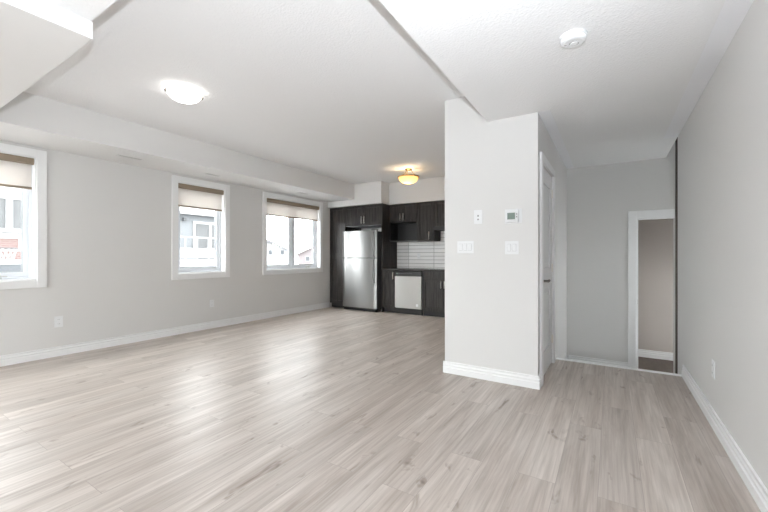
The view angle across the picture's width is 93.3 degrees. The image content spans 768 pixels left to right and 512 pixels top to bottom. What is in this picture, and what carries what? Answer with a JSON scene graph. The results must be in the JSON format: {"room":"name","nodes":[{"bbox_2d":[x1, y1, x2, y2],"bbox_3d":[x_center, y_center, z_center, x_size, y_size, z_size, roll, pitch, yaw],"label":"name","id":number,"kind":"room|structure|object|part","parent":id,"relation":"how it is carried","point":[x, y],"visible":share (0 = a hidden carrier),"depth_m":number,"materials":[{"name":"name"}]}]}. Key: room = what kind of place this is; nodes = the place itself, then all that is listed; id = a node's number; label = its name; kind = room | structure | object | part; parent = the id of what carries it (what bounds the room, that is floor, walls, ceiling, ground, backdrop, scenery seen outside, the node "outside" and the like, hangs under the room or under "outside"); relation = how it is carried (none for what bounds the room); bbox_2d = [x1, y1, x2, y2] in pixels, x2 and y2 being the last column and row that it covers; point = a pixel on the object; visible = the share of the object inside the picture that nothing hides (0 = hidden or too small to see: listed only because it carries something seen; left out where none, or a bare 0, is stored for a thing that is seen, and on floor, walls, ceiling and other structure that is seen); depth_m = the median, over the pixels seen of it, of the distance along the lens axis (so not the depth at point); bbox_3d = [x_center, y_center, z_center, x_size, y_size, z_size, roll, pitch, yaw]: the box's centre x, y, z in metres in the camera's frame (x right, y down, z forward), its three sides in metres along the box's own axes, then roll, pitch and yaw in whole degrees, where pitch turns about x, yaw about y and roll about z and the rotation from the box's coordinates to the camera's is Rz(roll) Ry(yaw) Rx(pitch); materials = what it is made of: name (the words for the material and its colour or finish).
{"room":"empty living room","nodes":[
{"label":"empty living room","id":0,"kind":"room"},
{"bbox_2d":[0,0,92,108],"bbox_3d":[-3.935,-1.230,1.186,3.130,0.093,3.835,0,0,32],"label":"ceiling","id":1,"kind":"structure","parent":0,"point":[36,36],"depth_m":1.99,"materials":[{"name":"paint"}]},
{"bbox_2d":[0,140,331,355],"bbox_3d":[-3.644,-0.235,4.752,0.160,3.070,10.190,0,0,32],"label":"wall","id":2,"kind":"structure","parent":0,"point":[109,223],"depth_m":4.85,"materials":[{"name":"grey paint"}]},
{"bbox_2d":[0,143,46,289],"bbox_3d":[-4.402,-0.424,3.524,0.178,1.564,1.665,0,0,32],"label":"window","id":3,"kind":"structure","parent":2,"relation":"in","point":[33,273],"depth_m":4.12,"materials":[{"name":"white paint"}]},
{"bbox_3d":[-4.252,-0.424,3.861,0.051,1.304,0.672,0,0,32],"label":"sash","id":4,"kind":"part","parent":3,"relation":"part of","materials":[{"name":"white plastic"}]},
{"bbox_3d":[-4.446,-0.424,3.551,0.075,1.364,1.465,0,0,32],"label":"frame","id":5,"kind":"part","parent":3,"relation":"part of","materials":[{"name":"white plastic"}]},
{"bbox_2d":[0,153,33,189],"bbox_3d":[-4.377,-0.929,3.508,0.074,0.352,1.453,0,0,32],"label":"roller blind","id":6,"kind":"object","parent":3,"relation":"attached to","point":[15,171],"visible":1,"depth_m":4.00,"materials":[{"name":"beige fabric"}]},
{"bbox_2d":[54,316,62,327],"bbox_3d":[-3.839,0.775,4.281,0.009,0.130,0.080,0,0,32],"label":"power outlet","id":7,"kind":"object","parent":2,"relation":"attached to","point":[58,320],"visible":1,"depth_m":4.28,"materials":[{"name":"white plastic"}]},
{"bbox_2d":[0,302,328,366],"bbox_3d":[-3.772,1.123,4.381,0.018,0.115,9.425,0,0,32],"label":"baseboard","id":8,"kind":"structure","parent":2,"relation":"attached to","point":[16,358],"depth_m":4.96,"materials":[{"name":"white paint"}]},
{"bbox_2d":[172,175,229,279],"bbox_3d":[-2.958,-0.424,5.831,0.178,1.564,0.966,0,0,32],"label":"window","id":9,"kind":"structure","parent":2,"relation":"in","point":[221,268],"depth_m":5.91,"materials":[{"name":"white paint"}]},
{"bbox_3d":[-3.002,-0.424,5.858,0.051,1.304,0.706,0,0,32],"label":"sash","id":10,"kind":"part","parent":9,"relation":"part of","materials":[{"name":"white plastic"}]},
{"bbox_3d":[-3.002,-0.424,5.858,0.075,1.364,0.766,0,0,32],"label":"frame","id":11,"kind":"part","parent":9,"relation":"part of","materials":[{"name":"white plastic"}]},
{"bbox_2d":[178,183,223,210],"bbox_3d":[-2.933,-0.929,5.815,0.074,0.352,0.754,0,0,32],"label":"roller blind","id":12,"kind":"object","parent":9,"relation":"attached to","point":[190,196],"visible":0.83,"depth_m":5.78,"materials":[{"name":"beige fabric"}]},
{"bbox_2d":[263,192,322,274],"bbox_3d":[-1.893,-0.424,7.533,0.178,1.564,1.665,0,0,32],"label":"window","id":13,"kind":"structure","parent":2,"relation":"in","point":[291,267],"depth_m":7.54,"materials":[{"name":"white paint"}]},
{"bbox_3d":[-2.131,-0.424,7.250,0.051,1.304,0.672,0,0,32],"label":"sash","id":14,"kind":"part","parent":13,"relation":"part of","materials":[{"name":"white plastic"}]},
{"bbox_3d":[-1.936,-0.424,7.561,0.075,1.364,1.465,0,0,32],"label":"frame","id":15,"kind":"part","parent":13,"relation":"part of","materials":[{"name":"white plastic"}]},
{"bbox_2d":[267,198,318,220],"bbox_3d":[-1.867,-0.942,7.517,0.074,0.324,1.453,0,0,32],"label":"roller blind","id":16,"kind":"object","parent":13,"relation":"attached to","point":[280,208],"visible":0.86,"depth_m":7.44,"materials":[{"name":"beige fabric"}]},
{"bbox_3d":[-1.742,-0.424,7.871,0.051,1.304,0.672,0,0,32],"label":"sash","id":17,"kind":"part","parent":13,"relation":"part of","materials":[{"name":"white plastic"}]},
{"bbox_2d":[23,0,463,183],"bbox_3d":[-0.663,-1.673,5.074,4.552,0.195,6.242,0,0,32],"label":"ceiling","id":18,"kind":"structure","parent":0,"point":[336,89],"depth_m":3.25,"materials":[{"name":"white paint"}]},
{"bbox_2d":[164,85,203,103],"bbox_3d":[-1.903,-1.523,3.457,0.298,0.104,0.313,0,0,32],"label":"ceiling light","id":19,"kind":"object","parent":18,"relation":"attached to","point":[184,94],"visible":1,"depth_m":3.38,"materials":[{"name":"white glass"}]},
{"bbox_2d":[397,168,418,184],"bbox_3d":[0.443,-1.432,6.565,0.398,0.286,0.398,0,0,32],"label":"ceiling light","id":20,"kind":"object","parent":18,"relation":"attached to","point":[408,179],"visible":1,"depth_m":6.46,"materials":[{"name":"yellow glass"}]},
{"bbox_3d":[0.443,-1.361,6.565,0.366,0.112,0.366,0,0,32],"label":"lamp shade","id":21,"kind":"part","parent":20,"relation":"part of","materials":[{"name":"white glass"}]},
{"bbox_2d":[0,0,724,201],"bbox_3d":[-1.185,-1.505,2.748,6.135,0.530,9.400,0,0,32],"label":"ceiling","id":22,"kind":"structure","parent":0,"point":[615,96],"depth_m":2.70,"materials":[{"name":"white paint"}]},
{"bbox_2d":[116,154,144,160],"bbox_3d":[-3.180,-1.236,4.550,0.100,0.006,0.280,0,0,32],"label":"ceiling vent","id":23,"kind":"object","parent":22,"relation":"in","point":[120,155],"visible":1,"depth_m":4.54,"materials":[{"name":"paint"}]},
{"bbox_2d":[203,173,220,176],"bbox_3d":[-2.609,-1.236,5.520,0.100,0.006,0.250,0,0,32],"label":"ceiling vent","id":24,"kind":"object","parent":22,"relation":"in","point":[203,173],"visible":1,"depth_m":5.49,"materials":[{"name":"paint"}]},
{"bbox_2d":[559,28,587,48],"bbox_3d":[1.100,-1.254,2.108,0.148,0.045,0.148,0,0,32],"label":"smoke detector","id":25,"kind":"object","parent":22,"relation":"attached to","point":[573,38],"visible":1,"depth_m":2.07,"materials":[{"name":"white plastic"}]},
{"bbox_2d":[0,307,760,511],"bbox_3d":[-1.020,1.240,3.039,6.345,0.120,10.310,0,0,32],"label":"floor","id":26,"kind":"structure","parent":0,"point":[329,409],"depth_m":2.41,"materials":[{"name":"laminate"}]},
{"bbox_2d":[330,207,360,307],"bbox_3d":[-0.899,0.037,8.535,0.450,2.285,0.616,0,0,32],"label":"pantry cabinet","id":27,"kind":"object","parent":26,"relation":"on","point":[337,215],"visible":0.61,"depth_m":8.30,"materials":[{"name":"grey wood"}]},
{"bbox_3d":[-1.057,0.538,8.282,0.447,1.070,0.020,0,0,32],"label":"door","id":28,"kind":"part","parent":27,"relation":"part of","materials":[{"name":"grey wood"}]},
{"bbox_3d":[-1.057,-0.551,8.282,0.447,1.100,0.020,0,0,32],"label":"door","id":29,"kind":"part","parent":27,"relation":"part of","materials":[{"name":"grey wood"}]},
{"bbox_2d":[343,229,380,311],"bbox_3d":[-0.365,0.309,8.059,0.900,1.742,0.804,0,0,32],"label":"refrigerator","id":30,"kind":"object","parent":26,"relation":"on","point":[361,249],"visible":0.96,"depth_m":7.72,"materials":[{"name":"silver metal"}]},
{"bbox_3d":[-0.528,0.577,7.799,0.900,1.056,0.062,0,0,32],"label":"fridge door","id":31,"kind":"part","parent":30,"relation":"part of","materials":[{"name":"silver metal"}]},
{"bbox_3d":[-0.528,-0.253,7.799,0.900,0.579,0.062,0,0,32],"label":"freezer door","id":32,"kind":"part","parent":30,"relation":"part of","materials":[{"name":"silver metal"}]},
{"bbox_2d":[345,203,396,311],"bbox_3d":[-0.299,0.036,8.137,0.985,2.288,0.654,0,0,32],"label":"tall cabinet","id":33,"kind":"object","parent":26,"relation":"on","point":[375,215],"visible":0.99,"depth_m":7.84,"materials":[{"name":"grey wood"}]},
{"bbox_3d":[-0.656,-0.880,8.032,0.488,0.442,0.020,0,0,32],"label":"door","id":34,"kind":"part","parent":33,"relation":"part of","materials":[{"name":"grey wood"}]},
{"bbox_3d":[-0.247,-0.880,7.776,0.467,0.442,0.020,0,0,32],"label":"door","id":35,"kind":"part","parent":33,"relation":"part of","materials":[{"name":"grey wood"}]},
{"bbox_3d":[0.119,0.036,7.897,0.021,2.288,0.618,0,0,32],"label":"panel","id":36,"kind":"part","parent":33,"relation":"part of","materials":[{"name":"grey wood"}]},
{"bbox_2d":[383,270,395,312],"bbox_3d":[0.247,0.740,7.795,0.301,0.880,0.654,0,0,32],"label":"base cabinet","id":37,"kind":"object","parent":26,"relation":"on","point":[388,275],"visible":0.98,"depth_m":7.56,"materials":[{"name":"grey wood"}]},
{"bbox_2d":[395,271,422,315],"bbox_3d":[0.638,0.745,7.546,0.607,0.870,0.610,0,0,32],"label":"dishwasher","id":38,"kind":"object","parent":26,"relation":"on","point":[408,284],"visible":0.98,"depth_m":7.29,"materials":[{"name":"silver plastic"}]},
{"bbox_3d":[0.493,0.357,7.315,0.605,0.095,0.052,0,0,32],"label":"control panel","id":39,"kind":"part","parent":38,"relation":"part of","materials":[{"name":"black plastic"}]},
{"bbox_2d":[422,271,444,316],"bbox_3d":[1.278,0.740,7.150,0.880,0.880,0.654,0,0,32],"label":"base cabinet","id":40,"kind":"object","parent":26,"relation":"on","point":[433,283],"visible":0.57,"depth_m":7.02,"materials":[{"name":"grey wood"}]},
{"bbox_2d":[382,268,444,271],"bbox_3d":[0.897,0.279,7.395,1.826,0.038,0.644,0,0,32],"label":"countertop","id":41,"kind":"structure","parent":40,"relation":"on","point":[393,269],"depth_m":7.33,"materials":[{"name":"stone"}]},
{"bbox_3d":[0.943,0.760,7.031,0.436,0.627,0.020,0,0,32],"label":"door","id":42,"kind":"part","parent":40,"relation":"part of","materials":[{"name":"grey wood"}]},
{"bbox_3d":[1.130,0.371,6.914,0.877,0.136,0.020,0,0,32],"label":"drawer","id":43,"kind":"part","parent":40,"relation":"part of","materials":[{"name":"grey wood"}]},
{"bbox_3d":[1.317,0.760,6.797,0.436,0.627,0.020,0,0,32],"label":"door","id":44,"kind":"part","parent":40,"relation":"part of","materials":[{"name":"grey wood"}]},
{"bbox_2d":[556,357,681,376],"bbox_3d":[2.454,1.191,3.871,1.153,0.038,0.057,0,0,32],"label":"trim","id":45,"kind":"structure","parent":26,"relation":"on","point":[608,365],"depth_m":3.82,"materials":[{"name":"white paint"}]},
{"bbox_2d":[328,176,444,207],"bbox_3d":[0.622,-1.343,7.556,4.097,0.463,0.670,0,0,32],"label":"soffit","id":46,"kind":"structure","parent":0,"point":[430,189],"depth_m":7.66,"materials":[{"name":"paint"}]},
{"bbox_2d":[361,228,444,268],"bbox_3d":[0.815,-0.235,7.902,4.377,3.070,0.120,0,0,32],"label":"wall","id":47,"kind":"structure","parent":0,"point":[363,229],"depth_m":8.54,"materials":[{"name":"grey paint"}]},
{"bbox_2d":[390,203,421,241],"bbox_3d":[0.479,-0.711,7.821,0.662,0.798,0.364,0,0,32],"label":"upper cabinet","id":48,"kind":"object","parent":47,"relation":"attached to","point":[403,217],"visible":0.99,"depth_m":7.84,"materials":[{"name":"grey wood"}]},
{"bbox_3d":[0.259,-0.913,7.801,0.308,0.387,0.020,0,0,32],"label":"door","id":49,"kind":"part","parent":48,"relation":"part of","materials":[{"name":"grey wood"}]},
{"bbox_2d":[390,222,421,241],"bbox_3d":[0.490,-0.514,7.838,0.662,0.404,0.324,0,0,32],"label":"open shelf","id":50,"kind":"object","parent":48,"relation":"attached to","point":[399,231],"depth_m":7.98,"materials":[{"name":"black wood"}]},
{"bbox_3d":[0.540,-0.913,7.625,0.348,0.387,0.020,0,0,32],"label":"door","id":51,"kind":"part","parent":48,"relation":"part of","materials":[{"name":"grey wood"}]},
{"bbox_2d":[397,231,444,267],"bbox_3d":[1.415,-0.171,7.453,2.642,0.859,0.004,0,0,32],"label":"backsplash","id":52,"kind":"structure","parent":47,"relation":"attached to","point":[432,254],"depth_m":7.82,"materials":[{"name":"white tile"}]},
{"bbox_2d":[417,201,440,241],"bbox_3d":[0.925,-0.709,7.542,0.385,0.802,0.364,0,0,32],"label":"upper cabinet","id":53,"kind":"object","parent":47,"relation":"attached to","point":[426,232],"visible":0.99,"depth_m":7.43,"materials":[{"name":"grey wood"}]},
{"bbox_3d":[0.854,-0.709,7.429,0.382,0.795,0.020,0,0,32],"label":"door","id":54,"kind":"part","parent":53,"relation":"part of","materials":[{"name":"grey wood"}]},
{"bbox_2d":[434,200,444,230],"bbox_3d":[1.415,-0.815,7.240,0.763,0.590,0.356,0,0,32],"label":"upper cabinet","id":55,"kind":"object","parent":47,"relation":"attached to","point":[439,206],"visible":0.26,"depth_m":7.26,"materials":[{"name":"grey wood"}]},
{"bbox_2d":[445,96,539,375],"bbox_3d":[1.019,-0.295,3.497,0.883,2.950,0.100,0,0,32],"label":"wall","id":56,"kind":"structure","parent":0,"point":[492,296],"depth_m":3.44,"materials":[{"name":"grey paint"}]},
{"bbox_2d":[457,241,473,252],"bbox_3d":[0.799,-0.087,3.568,0.166,0.120,0.012,0,0,32],"label":"light switch","id":57,"kind":"object","parent":56,"relation":"attached to","point":[462,246],"visible":1,"depth_m":3.56,"materials":[{"name":"white plastic"}]},
{"bbox_2d":[474,210,481,223],"bbox_3d":[0.909,-0.378,3.502,0.082,0.135,0.008,0,0,32],"label":"jack plate","id":58,"kind":"object","parent":56,"relation":"attached to","point":[477,213],"visible":1,"depth_m":3.50,"materials":[{"name":"white plastic"}]},
{"bbox_2d":[443,361,539,389],"bbox_3d":[0.989,1.123,3.447,0.915,0.115,0.018,0,0,32],"label":"baseboard","id":59,"kind":"structure","parent":56,"relation":"attached to","point":[496,375],"depth_m":3.42,"materials":[{"name":"white paint"}]},
{"bbox_2d":[505,241,518,253],"bbox_3d":[1.173,-0.077,3.334,0.122,0.122,0.012,0,0,32],"label":"light switch","id":60,"kind":"object","parent":56,"relation":"attached to","point":[511,247],"visible":1,"depth_m":3.33,"materials":[{"name":"white plastic"}]},
{"bbox_2d":[505,208,521,223],"bbox_3d":[1.181,-0.366,3.319,0.152,0.132,0.030,0,0,32],"label":"thermostat","id":61,"kind":"object","parent":56,"relation":"attached to","point":[511,215],"visible":1,"depth_m":3.31,"materials":[{"name":"white plastic"}]},
{"bbox_2d":[540,117,566,362],"bbox_3d":[2.003,-0.055,4.341,0.110,3.430,2.375,0,0,32],"label":"wall","id":62,"kind":"structure","parent":0,"point":[547,146],"depth_m":4.57,"materials":[{"name":"grey paint"}]},
{"bbox_2d":[540,152,554,385],"bbox_3d":[1.639,0.117,3.684,0.170,2.127,0.904,0,0,32],"label":"door","id":63,"kind":"structure","parent":62,"relation":"in","point":[546,338],"depth_m":3.70,"materials":[{"name":"white paint"}]},
{"bbox_2d":[538,110,573,168],"bbox_3d":[2.066,-1.276,4.243,0.100,0.002,2.475,0,0,32],"label":"trim","id":64,"kind":"structure","parent":62,"relation":"attached to","point":[546,116],"depth_m":3.87,"materials":[{"name":"white paint"}]},
{"bbox_2d":[567,142,674,372],"bbox_3d":[3.661,-0.055,4.775,2.460,3.430,0.120,0,0,32],"label":"wall","id":65,"kind":"structure","parent":0,"point":[600,198],"depth_m":5.06,"materials":[{"name":"grey paint"}]},
{"bbox_2d":[568,355,627,366],"bbox_3d":[3.000,1.502,5.108,0.726,0.115,0.018,0,0,32],"label":"baseboard","id":66,"kind":"structure","parent":65,"relation":"attached to","point":[580,358],"depth_m":5.09,"materials":[{"name":"white paint"}]},
{"bbox_2d":[628,209,674,367],"bbox_3d":[3.550,0.477,4.835,0.496,2.165,0.136,0,0,32],"label":"door frame","id":67,"kind":"structure","parent":65,"relation":"in","point":[633,216],"depth_m":4.88,"materials":[{"name":"white paint"}]},
{"bbox_2d":[675,137,677,373],"bbox_3d":[3.756,-0.025,4.627,0.061,3.170,0.029,0,0,32],"label":"trim","id":68,"kind":"structure","parent":65,"relation":"attached to","point":[676,141],"depth_m":4.63,"materials":[{"name":"brown paint"}]},
{"bbox_2d":[638,219,672,352],"bbox_3d":[4.123,0.320,5.117,2.360,2.680,0.950,0,0,32],"label":"wall","id":69,"kind":"structure","parent":0,"point":[655,237],"depth_m":5.52,"materials":[{"name":"beige paint"}]},
{"bbox_2d":[638,349,672,360],"bbox_3d":[4.285,1.502,5.424,2.070,0.115,0.018,0,0,32],"label":"baseboard","id":70,"kind":"structure","parent":69,"relation":"attached to","point":[641,352],"depth_m":5.51,"materials":[{"name":"white paint"}]},
{"bbox_2d":[638,357,672,372],"bbox_3d":[3.572,1.515,4.530,2.350,0.290,2.290,0,0,32],"label":"floor","id":71,"kind":"structure","parent":0,"point":[661,365],"depth_m":5.21,"materials":[{"name":"brown wood"}]},
{"bbox_2d":[678,0,767,489],"bbox_3d":[1.141,-0.055,0.442,0.255,3.430,7.960,0,0,32],"label":"wall","id":72,"kind":"structure","parent":0,"point":[723,141],"depth_m":2.19,"materials":[{"name":"grey paint"}]},
{"bbox_2d":[664,0,753,138],"bbox_3d":[0.982,-1.276,0.542,0.120,0.002,7.960,0,0,32],"label":"trim","id":73,"kind":"structure","parent":72,"relation":"attached to","point":[732,14],"depth_m":2.32,"materials":[{"name":"white paint"}]},
{"bbox_2d":[712,359,714,378],"bbox_3d":[2.283,0.785,2.517,0.009,0.120,0.076,0,0,32],"label":"power outlet","id":74,"kind":"object","parent":72,"relation":"attached to","point":[713,361],"visible":1,"depth_m":2.50,"materials":[{"name":"white plastic"}]},
{"bbox_2d":[682,365,767,511],"bbox_3d":[0.922,1.123,0.349,0.018,0.115,7.570,0,0,32],"label":"baseboard","id":75,"kind":"structure","parent":72,"relation":"attached to","point":[757,489],"depth_m":2.09,"materials":[{"name":"white paint"}]},
{"label":"outside","id":76,"kind":"structure","parent":0,"visible":0},
{"bbox_3d":[-12.686,4.530,55.128,200.000,0.300,200.000,0,0,32],"label":"ground","id":77,"kind":"structure","parent":76,"visible":0},
{"bbox_2d":[0,186,20,271],"bbox_3d":[-17.008,-0.170,11.352,9.720,9.100,13.800,0,0,32],"label":"apartment building","id":78,"kind":"structure","parent":77,"relation":"on","point":[10,197],"depth_m":12.78,"materials":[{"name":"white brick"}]},
{"bbox_2d":[180,207,214,266],"bbox_3d":[-11.952,-0.020,20.280,9.020,8.800,5.700,0,0,32],"label":"balcony building","id":79,"kind":"structure","parent":77,"relation":"on","point":[197,226],"depth_m":18.14,"materials":[{"name":"grey"}]},
{"bbox_3d":[-8.178,-0.370,17.977,0.060,1.060,4.600,0,0,32],"label":"railing","id":80,"kind":"part","parent":79,"relation":"part of","materials":[{"name":"white"}]},
{"bbox_3d":[-8.186,-0.135,17.965,0.020,0.470,4.530,0,0,32],"label":"railing panel","id":81,"kind":"part","parent":79,"relation":"part of","materials":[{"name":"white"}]},
{"bbox_2d":[267,239,287,264],"bbox_3d":[-19.559,0.855,62.385,8.200,7.050,9.800,0,0,-13],"label":"house","id":82,"kind":"structure","parent":77,"relation":"on","point":[277,254],"depth_m":58.26,"materials":[{"name":"white"}]},
{"bbox_2d":[295,247,311,263],"bbox_3d":[-14.713,0.930,82.973,9.400,6.900,10.800,0,0,-6],"label":"house","id":83,"kind":"structure","parent":77,"relation":"on","point":[304,257],"depth_m":77.69,"materials":[{"name":"white"}]}
]}

